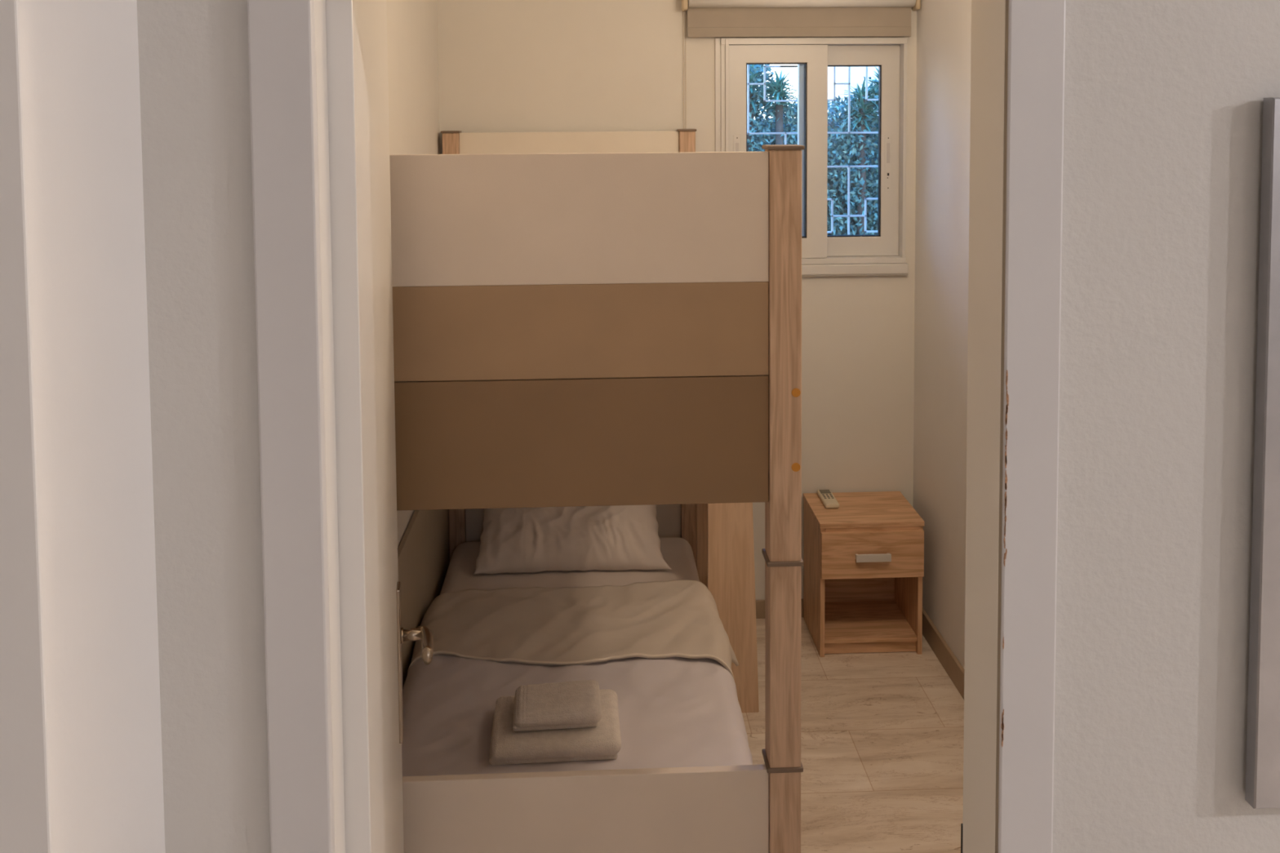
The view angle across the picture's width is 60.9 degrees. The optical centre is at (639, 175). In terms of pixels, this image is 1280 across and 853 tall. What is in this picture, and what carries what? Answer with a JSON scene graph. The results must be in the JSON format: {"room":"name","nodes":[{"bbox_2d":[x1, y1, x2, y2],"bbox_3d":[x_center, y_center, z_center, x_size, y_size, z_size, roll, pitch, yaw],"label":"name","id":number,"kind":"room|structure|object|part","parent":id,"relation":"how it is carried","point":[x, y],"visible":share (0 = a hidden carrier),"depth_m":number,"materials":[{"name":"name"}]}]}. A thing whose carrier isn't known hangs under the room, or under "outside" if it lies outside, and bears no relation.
{"room":"hallway","nodes":[
{"label":"hallway","id":0,"kind":"room"},
{"bbox_2d":[0,0,165,852],"bbox_3d":[-1.858,0.461,0.922,2.760,2.800,0.225,-1,3,-2],"label":"wall pier","id":1,"kind":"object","parent":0,"point":[81,754],"visible":1,"depth_m":0.92,"materials":[{"name":"paint"}]},
{"bbox_2d":[386,0,439,548],"bbox_3d":[-0.714,0.354,2.623,0.100,2.800,2.925,-1,3,-2],"label":"wall","id":2,"kind":"structure","parent":0,"point":[411,24],"depth_m":3.35,"materials":[{"name":"paint"}]},
{"bbox_2d":[437,0,916,599],"bbox_3d":[0.147,0.264,4.062,1.746,2.800,0.120,-1,3,-2],"label":"wall","id":3,"kind":"structure","parent":0,"point":[504,65],"depth_m":3.97,"materials":[{"name":"paint"}]},
{"bbox_2d":[755,599,803,618],"bbox_3d":[0.153,1.631,4.076,1.733,0.069,0.010,-1,3,-2],"label":"baseboard","id":4,"kind":"structure","parent":3,"relation":"attached to","point":[760,604],"depth_m":4.08,"materials":[{"name":"wood"}]},
{"bbox_2d":[681,0,920,127],"bbox_3d":[0.586,-0.064,3.967,0.863,1.231,0.068,-1,3,-2],"label":"roller blind","id":5,"kind":"object","parent":3,"relation":"attached to","point":[705,18],"visible":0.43,"depth_m":3.94,"materials":[{"name":"fabric"}]},
{"bbox_3d":[0.165,-0.025,3.980,0.010,1.156,0.002,-1,3,-2],"label":"bead chain","id":6,"kind":"part","parent":5,"relation":"part of","materials":[{"name":"plastic"}]},
{"bbox_2d":[715,37,908,276],"bbox_3d":[0.630,-0.070,4.034,0.716,0.875,0.120,-1,3,-2],"label":"window","id":7,"kind":"structure","parent":3,"relation":"in","point":[882,253],"depth_m":4.01,"materials":[{"name":"white plastic"}]},
{"bbox_3d":[0.507,-0.088,4.008,0.365,0.785,0.028,-1,3,-2],"label":"sash","id":8,"kind":"part","parent":7,"relation":"part of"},
{"bbox_2d":[746,64,878,234],"bbox_3d":[0.629,-0.076,4.165,0.727,0.867,0.008,-1,3,-2],"label":"window grille","id":9,"kind":"object","parent":7,"relation":"attached to","point":[848,215],"visible":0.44,"depth_m":4.16,"materials":[{"name":"metal"}]},
{"bbox_3d":[0.777,-0.093,4.058,0.377,0.785,0.028,-1,3,-2],"label":"sash","id":10,"kind":"part","parent":7,"relation":"part of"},
{"bbox_3d":[0.635,0.348,4.014,0.716,0.044,0.032,-1,3,-2],"label":"sill","id":11,"kind":"part","parent":7,"relation":"part of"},
{"bbox_2d":[137,0,1279,852],"bbox_3d":[1.652,0.418,1.225,9.800,2.800,0.080,-1,3,-2],"label":"wall","id":12,"kind":"structure","parent":0,"point":[1164,99],"depth_m":1.11,"materials":[{"name":"paint"}]},
{"bbox_2d":[247,0,334,852],"bbox_3d":[-0.342,0.788,1.111,0.061,2.103,0.016,-1,3,-2],"label":"trim","id":13,"kind":"structure","parent":12,"relation":"attached to","point":[282,33],"depth_m":1.07,"materials":[{"name":"paint"}]},
{"bbox_2d":[314,0,345,852],"bbox_3d":[-0.322,0.805,1.143,0.020,2.065,0.045,-1,3,-2],"label":"trim","id":14,"kind":"structure","parent":12,"relation":"attached to","point":[319,5],"depth_m":1.11,"materials":[{"name":"paint"}]},
{"bbox_2d":[325,0,433,852],"bbox_3d":[-0.346,0.759,1.517,0.110,2.097,0.700,-1,3,-10],"label":"door","id":15,"kind":"structure","parent":12,"relation":"in","point":[372,635],"depth_m":1.20,"materials":[{"name":"paint"}]},
{"bbox_3d":[-0.399,0.808,1.807,0.006,0.260,0.036,-1,3,-10],"label":"handle plate","id":16,"kind":"part","parent":15,"relation":"part of","materials":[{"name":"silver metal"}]},
{"bbox_3d":[-0.361,0.758,1.763,0.053,0.039,0.122,-1,3,-12],"label":"handle","id":17,"kind":"part","parent":15,"relation":"part of","materials":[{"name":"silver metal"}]},
{"bbox_2d":[960,0,1008,852],"bbox_3d":[0.380,0.774,1.190,0.022,2.112,0.107,-1,3,-2],"label":"trim","id":18,"kind":"structure","parent":12,"relation":"attached to","point":[989,18],"depth_m":1.16,"materials":[{"name":"paint"}]},
{"bbox_3d":[0.368,0.818,1.244,0.003,0.158,0.003,-1,3,-2],"label":"strike plate","id":19,"kind":"part","parent":18,"relation":"part of","materials":[{"name":"silver metal"}]},
{"bbox_2d":[998,0,1065,852],"bbox_3d":[0.402,0.781,1.143,0.058,2.103,0.016,-1,3,-2],"label":"trim","id":20,"kind":"structure","parent":12,"relation":"attached to","point":[1036,28],"depth_m":1.10,"materials":[{"name":"paint"}]},
{"bbox_2d":[1244,97,1279,808],"bbox_3d":[0.915,0.287,1.131,0.558,0.739,0.016,-1,3,-2],"label":"metal frame","id":21,"kind":"object","parent":12,"relation":"attached to","point":[1263,731],"visible":1,"depth_m":1.12,"materials":[{"name":"silver metal"}]},
{"bbox_2d":[742,617,964,852],"bbox_3d":[1.701,1.906,0.436,9.800,0.080,7.700,-1,3,-2],"label":"floor","id":22,"kind":"structure","parent":0,"point":[882,733],"depth_m":3.24,"materials":[{"name":"wood"}]},
{"bbox_2d":[389,128,804,852],"bbox_3d":[-0.209,0.810,2.979,0.924,1.840,2.056,-1,3,-2],"label":"bunk bed","id":23,"kind":"object","parent":22,"relation":"on","point":[580,318],"visible":0.67,"depth_m":1.94,"materials":[{"name":"brown wood"}]},
{"bbox_3d":[-0.661,1.324,2.989,0.014,0.580,2.047,-1,3,-2],"label":"wall panel","id":24,"kind":"part","parent":23,"relation":"part of","materials":[{"name":"beige laminate"}]},
{"bbox_3d":[-0.670,0.761,3.954,0.058,1.833,0.058,-1,3,-2],"label":"post","id":25,"kind":"part","parent":23,"relation":"part of","materials":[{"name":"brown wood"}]},
{"bbox_3d":[-0.252,0.043,3.925,0.788,0.404,0.016,-1,3,-2],"label":"head panel","id":26,"kind":"part","parent":23,"relation":"part of","materials":[{"name":"laminate"}]},
{"bbox_2d":[440,537,699,594],"bbox_3d":[-0.201,1.449,3.012,0.862,0.191,1.890,-1,3,-2],"label":"mattress","id":27,"kind":"object","parent":23,"relation":"on","point":[677,552],"visible":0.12,"depth_m":3.60,"materials":[{"name":"white fabric"}]},
{"bbox_2d":[473,504,672,574],"bbox_3d":[-0.229,1.175,3.778,0.661,0.268,0.371,-1,3,-2],"label":"pillow","id":28,"kind":"object","parent":27,"relation":"on","point":[612,537],"visible":0.59,"depth_m":3.63,"materials":[{"name":"fabric"}]},
{"bbox_2d":[401,579,753,776],"bbox_3d":[-0.163,1.435,2.758,0.955,0.227,1.390,-1,3,-2],"label":"duvet","id":29,"kind":"object","parent":27,"relation":"on","point":[664,649],"visible":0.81,"depth_m":2.94,"materials":[{"name":"fabric"}]},
{"bbox_2d":[488,688,621,765],"bbox_3d":[-0.202,1.321,2.619,0.313,0.057,0.250,-1,3,-2],"label":"folded towel","id":30,"kind":"object","parent":29,"relation":"on","point":[603,741],"visible":0.65,"depth_m":2.52,"materials":[{"name":"fabric"}]},
{"bbox_2d":[512,680,601,731],"bbox_3d":[-0.200,1.271,2.617,0.214,0.050,0.161,-1,3,-2],"label":"folded towel","id":31,"kind":"object","parent":30,"relation":"on","point":[572,704],"visible":1,"depth_m":2.57,"materials":[{"name":"fabric"}]},
{"bbox_3d":[-0.243,1.273,3.996,0.788,0.600,0.016,-1,3,-2],"label":"headboard","id":32,"kind":"part","parent":23,"relation":"part of","materials":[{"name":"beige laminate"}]},
{"bbox_3d":[-0.164,0.076,1.927,0.788,0.232,0.016,-1,3,-2],"label":"guard panel","id":33,"kind":"part","parent":23,"relation":"part of","materials":[{"name":"beige laminate"}]},
{"bbox_3d":[-0.155,1.390,2.004,0.788,0.596,0.018,-1,3,-2],"label":"footboard","id":34,"kind":"part","parent":23,"relation":"part of","materials":[{"name":"beige laminate"}]},
{"bbox_3d":[0.176,0.753,3.990,0.058,1.833,0.058,-1,3,-2],"label":"post","id":35,"kind":"part","parent":23,"relation":"part of","materials":[{"name":"brown wood"}]},
{"bbox_3d":[0.264,0.867,2.006,0.058,1.833,0.058,-1,3,-2],"label":"post","id":36,"kind":"part","parent":23,"relation":"part of","materials":[{"name":"brown wood"}]},
{"bbox_2d":[696,502,759,712],"bbox_3d":[0.283,0.962,3.596,0.161,1.460,0.387,-1,3,-2],"label":"wood panel","id":37,"kind":"object","parent":22,"relation":"on","point":[725,548],"visible":0.29,"depth_m":3.42,"materials":[{"name":"brown wood"}]},
{"bbox_2d":[803,491,924,657],"bbox_3d":[0.800,1.431,3.917,0.366,0.478,0.338,-1,3,-2],"label":"nightstand","id":38,"kind":"object","parent":22,"relation":"on","point":[864,564],"visible":1,"depth_m":3.83,"materials":[{"name":"brown wood"}]},
{"bbox_3d":[0.628,1.441,3.930,0.016,0.460,0.298,-1,3,-2],"label":"panel","id":39,"kind":"part","parent":38,"relation":"part of","materials":[{"name":"brown wood"}]},
{"bbox_2d":[817,489,839,508],"bbox_3d":[0.687,1.179,3.977,0.051,0.020,0.154,-1,3,-2],"label":"remote control","id":40,"kind":"object","parent":38,"relation":"on","point":[828,499],"visible":1,"depth_m":3.95,"materials":[{"name":"beige plastic"}]},
{"bbox_3d":[0.793,1.431,4.082,0.327,0.460,0.008,-1,3,-2],"label":"panel","id":41,"kind":"part","parent":38,"relation":"part of","materials":[{"name":"brown wood"}]},
{"bbox_2d":[824,600,916,644],"bbox_3d":[0.801,1.615,3.945,0.327,0.016,0.286,-1,3,-2],"label":"shelf","id":42,"kind":"object","parent":38,"relation":"attached to","point":[846,622],"depth_m":3.91,"materials":[{"name":"brown wood"}]},
{"bbox_3d":[0.805,1.224,3.779,0.327,0.012,0.014,-1,3,-2],"label":"rail","id":43,"kind":"part","parent":38,"relation":"part of","materials":[{"name":"brown wood"}]},
{"bbox_3d":[0.806,1.312,3.772,0.358,0.163,0.016,-1,3,-2],"label":"drawer","id":44,"kind":"part","parent":38,"relation":"part of","materials":[{"name":"brown wood"}]},
{"bbox_3d":[0.804,1.315,3.752,0.121,0.026,0.023,-1,3,-2],"label":"handle","id":45,"kind":"part","parent":38,"relation":"part of","materials":[{"name":"metal"}]},
{"bbox_3d":[0.972,1.438,3.945,0.016,0.460,0.298,-1,3,-2],"label":"panel","id":46,"kind":"part","parent":38,"relation":"part of","materials":[{"name":"brown wood"}]},
{"bbox_2d":[913,0,971,668],"bbox_3d":[1.131,0.336,2.704,0.100,2.800,2.925,-1,3,-2],"label":"wall","id":47,"kind":"structure","parent":0,"point":[944,27],"depth_m":3.73,"materials":[{"name":"paint"}]},
{"bbox_2d":[922,607,964,699],"bbox_3d":[1.086,1.696,2.722,0.013,0.084,2.800,-1,3,-2],"label":"baseboard","id":48,"kind":"structure","parent":47,"relation":"attached to","point":[935,641],"depth_m":3.71,"materials":[{"name":"wood"}]},
{"label":"outside","id":49,"kind":"structure","parent":0,"visible":0},
{"bbox_3d":[0.569,1.085,10.164,14.000,0.050,11.900,-1,3,-2],"label":"ground","id":50,"kind":"structure","parent":49,"visible":0},
{"bbox_2d":[746,64,774,151],"bbox_3d":[0.521,0.392,5.160,0.286,1.914,0.283,-1,3,-2],"label":"shrub","id":51,"kind":"object","parent":50,"relation":"on","point":[752,76],"visible":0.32,"depth_m":5.10,"materials":[{"name":"green plant"}]},
{"bbox_3d":[0.520,0.438,5.162,0.049,1.820,0.049,-1,3,-2],"label":"stem","id":52,"kind":"part","parent":51,"relation":"part of","materials":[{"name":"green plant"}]},
{"bbox_2d":[757,69,797,144],"bbox_3d":[0.659,0.423,5.126,0.255,1.852,0.253,-1,3,-2],"label":"shrub","id":53,"kind":"object","parent":50,"relation":"on","point":[779,92],"visible":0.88,"depth_m":5.07,"materials":[{"name":"green plant"}]},
{"bbox_3d":[0.657,0.459,5.129,0.049,1.780,0.049,-1,3,-2],"label":"stem","id":54,"kind":"part","parent":53,"relation":"part of","materials":[{"name":"green plant"}]},
{"bbox_2d":[754,119,877,235],"bbox_3d":[1.053,0.502,5.815,3.000,1.610,0.250,-1,3,-2],"label":"hedge","id":55,"kind":"object","parent":50,"relation":"on","point":[828,123],"visible":0.02,"depth_m":5.66,"materials":[{"name":"green plant"}]},
{"bbox_2d":[746,64,878,235],"bbox_3d":[0.922,-0.074,5.340,1.485,1.101,0.607,-1,3,-2],"label":"hedge leaves","id":56,"kind":"object","parent":55,"relation":"attached to","point":[843,152],"visible":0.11,"depth_m":5.13,"materials":[{"name":"green plant"}]},
{"bbox_2d":[827,66,878,119],"bbox_3d":[3.840,-1.324,13.127,3.360,4.370,2.200,-1,3,-2],"label":"sky","id":57,"kind":"structure","parent":50,"relation":"on","point":[857,73],"depth_m":12.08,"materials":[{"name":"paint"}]},
{"bbox_2d":[839,78,878,235],"bbox_3d":[1.054,0.442,5.176,0.248,1.803,0.241,-1,3,-2],"label":"shrub","id":58,"kind":"object","parent":50,"relation":"on","point":[860,94],"visible":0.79,"depth_m":5.12,"materials":[{"name":"green plant"}]},
{"bbox_3d":[1.051,0.482,5.168,0.049,1.725,0.049,-1,3,-2],"label":"stem","id":59,"kind":"part","parent":58,"relation":"part of","materials":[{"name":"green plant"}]},
{"bbox_2d":[854,66,878,117],"bbox_3d":[1.167,0.402,5.231,0.324,1.875,0.302,-1,3,-2],"label":"shrub","id":60,"kind":"object","parent":50,"relation":"on","point":[875,82],"visible":0.12,"depth_m":5.15,"materials":[{"name":"green plant"}]}
]}

